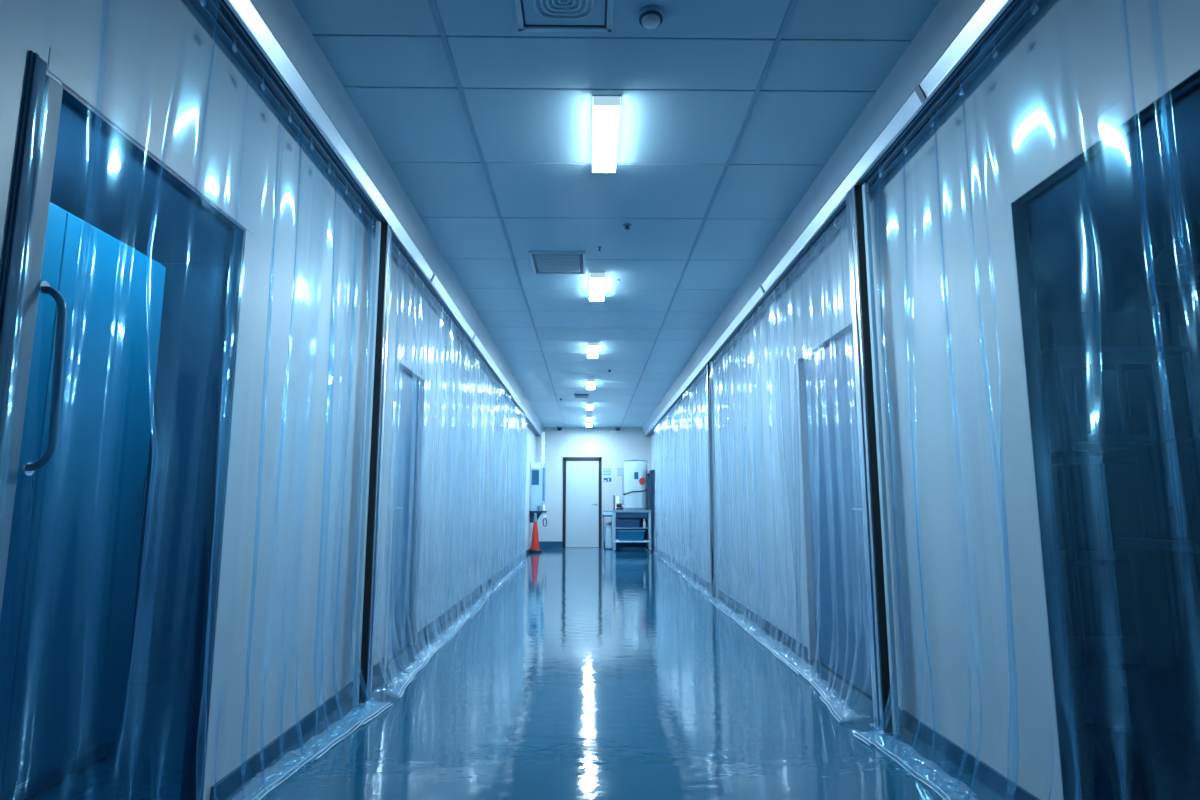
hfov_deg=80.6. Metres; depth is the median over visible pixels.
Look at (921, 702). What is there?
curtain
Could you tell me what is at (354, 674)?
curtain
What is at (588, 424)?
ceiling lamp
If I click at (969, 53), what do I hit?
rail
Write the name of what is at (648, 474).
upright arm
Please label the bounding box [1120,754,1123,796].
curtain
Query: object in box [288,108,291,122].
curtain
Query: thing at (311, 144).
curtain
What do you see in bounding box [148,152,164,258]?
curtain
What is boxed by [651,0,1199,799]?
wall
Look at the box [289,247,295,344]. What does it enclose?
curtain
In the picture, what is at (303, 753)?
curtain
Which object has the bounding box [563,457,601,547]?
door
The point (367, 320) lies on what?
curtain
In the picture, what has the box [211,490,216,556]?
curtain
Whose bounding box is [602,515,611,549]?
bench
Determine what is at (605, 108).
ceiling lamp
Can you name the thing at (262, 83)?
curtain
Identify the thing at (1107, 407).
cardboard box
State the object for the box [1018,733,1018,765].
curtain
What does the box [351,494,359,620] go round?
curtain
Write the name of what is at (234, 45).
curtain
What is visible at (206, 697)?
curtain
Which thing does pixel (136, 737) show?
curtain
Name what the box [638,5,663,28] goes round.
smoke detector
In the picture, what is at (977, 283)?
curtain
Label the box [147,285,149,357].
curtain
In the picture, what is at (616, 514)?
steel table
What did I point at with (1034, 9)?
curtain
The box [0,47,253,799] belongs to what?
door
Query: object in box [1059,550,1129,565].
shelf
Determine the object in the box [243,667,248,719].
curtain
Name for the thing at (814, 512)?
curtain
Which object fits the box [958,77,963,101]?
curtain
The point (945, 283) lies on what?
curtain
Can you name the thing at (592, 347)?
ceiling lamp
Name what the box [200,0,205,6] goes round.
curtain
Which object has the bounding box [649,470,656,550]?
locker
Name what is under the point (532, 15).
ceiling vent
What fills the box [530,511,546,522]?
wall shelf
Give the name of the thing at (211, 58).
curtain
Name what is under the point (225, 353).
curtain
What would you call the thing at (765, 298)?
curtain
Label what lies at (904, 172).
curtain
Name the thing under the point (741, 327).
curtain
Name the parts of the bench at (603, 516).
leg, leg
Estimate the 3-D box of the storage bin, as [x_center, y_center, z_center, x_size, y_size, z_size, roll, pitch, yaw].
[0.693,3.057,15.993,0.630,0.230,0.480,0,-8,-1]
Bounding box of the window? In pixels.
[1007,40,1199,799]
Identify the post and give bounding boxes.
[353,221,391,705]
[706,362,718,599]
[846,183,899,735]
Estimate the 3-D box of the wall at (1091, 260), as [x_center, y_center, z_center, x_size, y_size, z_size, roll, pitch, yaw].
[3.047,0.098,2.659,2.990,2.700,6.160,0,-8,-1]
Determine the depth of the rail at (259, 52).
3.24 m
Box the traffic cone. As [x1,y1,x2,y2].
[529,513,541,552]
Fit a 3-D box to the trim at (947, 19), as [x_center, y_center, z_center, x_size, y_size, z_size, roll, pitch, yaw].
[1.308,-0.695,7.439,0.212,0.206,20.480,0,-8,-1]
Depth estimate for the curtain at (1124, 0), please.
1.83 m
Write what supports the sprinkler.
attached to the ceiling
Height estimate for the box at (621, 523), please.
0.187 m
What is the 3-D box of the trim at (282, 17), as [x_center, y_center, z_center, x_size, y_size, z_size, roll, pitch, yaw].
[-1.330,-0.700,7.400,0.212,0.206,20.480,0,-8,-1]
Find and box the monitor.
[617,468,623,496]
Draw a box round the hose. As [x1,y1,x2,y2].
[623,489,646,494]
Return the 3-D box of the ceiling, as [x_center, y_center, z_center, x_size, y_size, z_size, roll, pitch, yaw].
[-0.011,-0.825,7.438,2.990,0.064,20.480,0,-8,-1]
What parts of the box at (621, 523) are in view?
lid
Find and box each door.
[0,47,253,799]
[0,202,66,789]
[0,209,165,799]
[383,353,426,669]
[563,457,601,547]
[796,314,871,696]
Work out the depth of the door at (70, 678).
2.82 m
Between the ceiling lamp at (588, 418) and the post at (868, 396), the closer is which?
the post at (868, 396)
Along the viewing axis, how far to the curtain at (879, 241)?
3.40 m
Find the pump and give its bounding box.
[616,503,623,509]
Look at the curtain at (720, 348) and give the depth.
7.70 m
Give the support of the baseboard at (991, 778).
attached to the wall at (1068, 64)
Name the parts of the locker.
door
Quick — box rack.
[1041,324,1198,722]
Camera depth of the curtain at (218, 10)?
2.30 m
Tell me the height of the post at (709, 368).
2.698 m
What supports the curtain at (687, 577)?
hanging from the rail at (969, 53)
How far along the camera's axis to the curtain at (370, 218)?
4.00 m
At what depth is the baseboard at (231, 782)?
3.23 m
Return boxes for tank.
[624,460,647,509]
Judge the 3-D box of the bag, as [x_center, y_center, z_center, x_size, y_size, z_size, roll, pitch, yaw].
[0.208,3.193,16.648,0.180,0.620,0.177,0,-8,-1]
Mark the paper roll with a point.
(618, 498)
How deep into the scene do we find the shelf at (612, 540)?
15.69 m
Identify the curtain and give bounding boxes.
[97,2,106,109]
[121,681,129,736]
[129,609,139,677]
[129,767,132,799]
[133,737,136,762]
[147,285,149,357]
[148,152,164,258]
[199,58,211,156]
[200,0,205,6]
[201,697,206,736]
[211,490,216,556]
[212,10,218,53]
[215,759,215,799]
[219,353,225,456]
[232,36,236,51]
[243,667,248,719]
[253,702,392,799]
[261,75,264,89]
[272,200,276,252]
[278,387,285,477]
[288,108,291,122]
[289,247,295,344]
[298,129,301,201]
[310,137,312,149]
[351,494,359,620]
[352,674,378,711]
[362,320,367,452]
[369,218,373,283]
[375,246,526,696]
[652,369,710,596]
[708,578,841,721]
[714,348,722,394]
[720,491,758,599]
[723,327,754,445]
[765,298,783,584]
[813,512,819,564]
[853,662,949,799]
[877,165,881,226]
[878,241,884,372]
[885,394,899,589]
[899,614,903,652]
[904,172,905,232]
[910,702,921,753]
[912,431,934,719]
[929,113,944,278]
[945,283,952,381]
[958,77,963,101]
[977,283,985,367]
[992,43,997,58]
[1000,391,1001,443]
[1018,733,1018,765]
[1031,0,1038,14]
[1073,740,1077,799]
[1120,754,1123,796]
[1124,0,1160,349]
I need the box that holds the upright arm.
[646,473,651,509]
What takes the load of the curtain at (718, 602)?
hanging from the rail at (969, 53)
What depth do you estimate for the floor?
3.46 m
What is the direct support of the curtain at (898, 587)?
hanging from the wall at (1068, 64)
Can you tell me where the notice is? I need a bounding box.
[603,468,610,474]
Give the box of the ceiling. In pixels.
[292,0,939,427]
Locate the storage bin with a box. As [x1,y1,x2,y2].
[616,530,644,540]
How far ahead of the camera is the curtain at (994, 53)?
2.51 m
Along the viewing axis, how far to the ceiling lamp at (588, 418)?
15.28 m
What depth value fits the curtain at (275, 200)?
2.77 m
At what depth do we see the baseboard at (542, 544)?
17.13 m
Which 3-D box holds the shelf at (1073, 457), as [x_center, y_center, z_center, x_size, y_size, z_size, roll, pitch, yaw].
[2.742,0.330,4.005,0.740,0.030,0.740,0,-8,-1]
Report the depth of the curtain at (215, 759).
2.31 m
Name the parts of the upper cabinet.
panel, panel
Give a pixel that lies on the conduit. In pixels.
(543, 433)
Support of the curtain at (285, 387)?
hanging from the wall at (157, 54)
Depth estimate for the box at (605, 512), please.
16.58 m
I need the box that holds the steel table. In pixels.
[612,510,651,551]
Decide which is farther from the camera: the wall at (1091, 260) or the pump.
the pump
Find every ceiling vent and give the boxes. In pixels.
[514,0,612,31]
[528,251,585,274]
[574,394,588,397]
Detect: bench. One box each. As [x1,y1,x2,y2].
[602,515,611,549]
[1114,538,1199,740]
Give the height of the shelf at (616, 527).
0.025 m
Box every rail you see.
[189,0,541,435]
[644,0,1046,436]
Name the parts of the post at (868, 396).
foot plate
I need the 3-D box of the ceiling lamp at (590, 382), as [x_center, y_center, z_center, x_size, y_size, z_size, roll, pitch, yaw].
[-0.144,-0.248,11.051,0.133,0.060,0.670,0,-8,-1]
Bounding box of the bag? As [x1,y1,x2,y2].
[605,522,611,548]
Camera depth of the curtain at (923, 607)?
2.97 m
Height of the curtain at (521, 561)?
2.676 m
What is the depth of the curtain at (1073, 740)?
2.06 m
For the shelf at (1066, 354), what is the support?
attached to the rack
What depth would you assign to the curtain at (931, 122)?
2.89 m
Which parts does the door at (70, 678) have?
handle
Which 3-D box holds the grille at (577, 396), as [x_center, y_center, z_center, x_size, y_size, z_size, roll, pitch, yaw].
[-0.324,-0.056,12.360,0.190,0.006,0.290,0,-8,-1]
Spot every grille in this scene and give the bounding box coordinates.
[535,254,579,271]
[576,395,586,397]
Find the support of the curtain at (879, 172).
hanging from the wall at (1068, 64)
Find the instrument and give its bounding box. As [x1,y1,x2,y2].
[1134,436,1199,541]
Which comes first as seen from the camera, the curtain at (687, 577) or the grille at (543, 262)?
the grille at (543, 262)
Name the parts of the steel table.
leg, leg, panel, leg, leg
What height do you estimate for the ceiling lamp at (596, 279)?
0.060 m
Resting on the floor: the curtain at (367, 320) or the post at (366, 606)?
the post at (366, 606)
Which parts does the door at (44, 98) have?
handle, frame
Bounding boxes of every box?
[603,510,611,514]
[617,519,639,527]
[1042,363,1160,451]
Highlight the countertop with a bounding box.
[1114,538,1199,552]
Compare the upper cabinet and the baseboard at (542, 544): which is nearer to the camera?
the upper cabinet
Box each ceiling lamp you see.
[586,379,594,388]
[586,402,592,409]
[586,416,591,420]
[586,422,591,426]
[587,342,598,357]
[589,272,605,300]
[592,95,620,172]
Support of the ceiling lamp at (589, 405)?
attached to the ceiling
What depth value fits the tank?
15.99 m
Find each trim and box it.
[251,0,544,431]
[642,0,983,432]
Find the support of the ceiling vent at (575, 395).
in the ceiling
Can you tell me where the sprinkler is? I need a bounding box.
[623,223,631,229]
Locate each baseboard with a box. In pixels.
[210,548,530,799]
[539,541,645,547]
[657,548,1039,799]
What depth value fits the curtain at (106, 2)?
1.78 m
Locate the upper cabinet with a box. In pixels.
[530,462,545,510]
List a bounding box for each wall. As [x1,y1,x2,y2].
[0,0,535,799]
[50,108,224,681]
[536,427,650,540]
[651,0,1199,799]
[1027,83,1199,639]
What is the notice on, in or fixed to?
attached to the wall at (626, 443)
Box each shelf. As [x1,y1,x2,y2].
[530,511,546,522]
[612,540,650,541]
[616,527,647,528]
[1041,346,1191,369]
[1050,451,1135,463]
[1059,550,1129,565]
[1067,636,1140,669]
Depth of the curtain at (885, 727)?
3.07 m
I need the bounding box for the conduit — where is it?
[541,432,544,462]
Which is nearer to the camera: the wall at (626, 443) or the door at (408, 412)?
the door at (408, 412)
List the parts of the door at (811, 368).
frame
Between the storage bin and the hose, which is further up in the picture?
the hose
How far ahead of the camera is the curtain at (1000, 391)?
2.41 m
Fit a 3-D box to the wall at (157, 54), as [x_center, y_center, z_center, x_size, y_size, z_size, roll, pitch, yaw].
[-1.471,0.645,7.202,0.070,2.930,20.480,0,-8,-1]
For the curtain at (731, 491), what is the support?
hanging from the wall at (1068, 64)
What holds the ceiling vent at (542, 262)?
in the ceiling
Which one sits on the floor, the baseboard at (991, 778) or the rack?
the rack
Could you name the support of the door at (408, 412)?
in the wall at (157, 54)
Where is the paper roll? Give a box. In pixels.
[616,496,620,507]
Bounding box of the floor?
[23,548,1199,799]
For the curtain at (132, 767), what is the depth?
1.91 m
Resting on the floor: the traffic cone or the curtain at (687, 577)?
the traffic cone
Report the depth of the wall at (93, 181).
4.36 m
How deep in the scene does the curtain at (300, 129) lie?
3.01 m

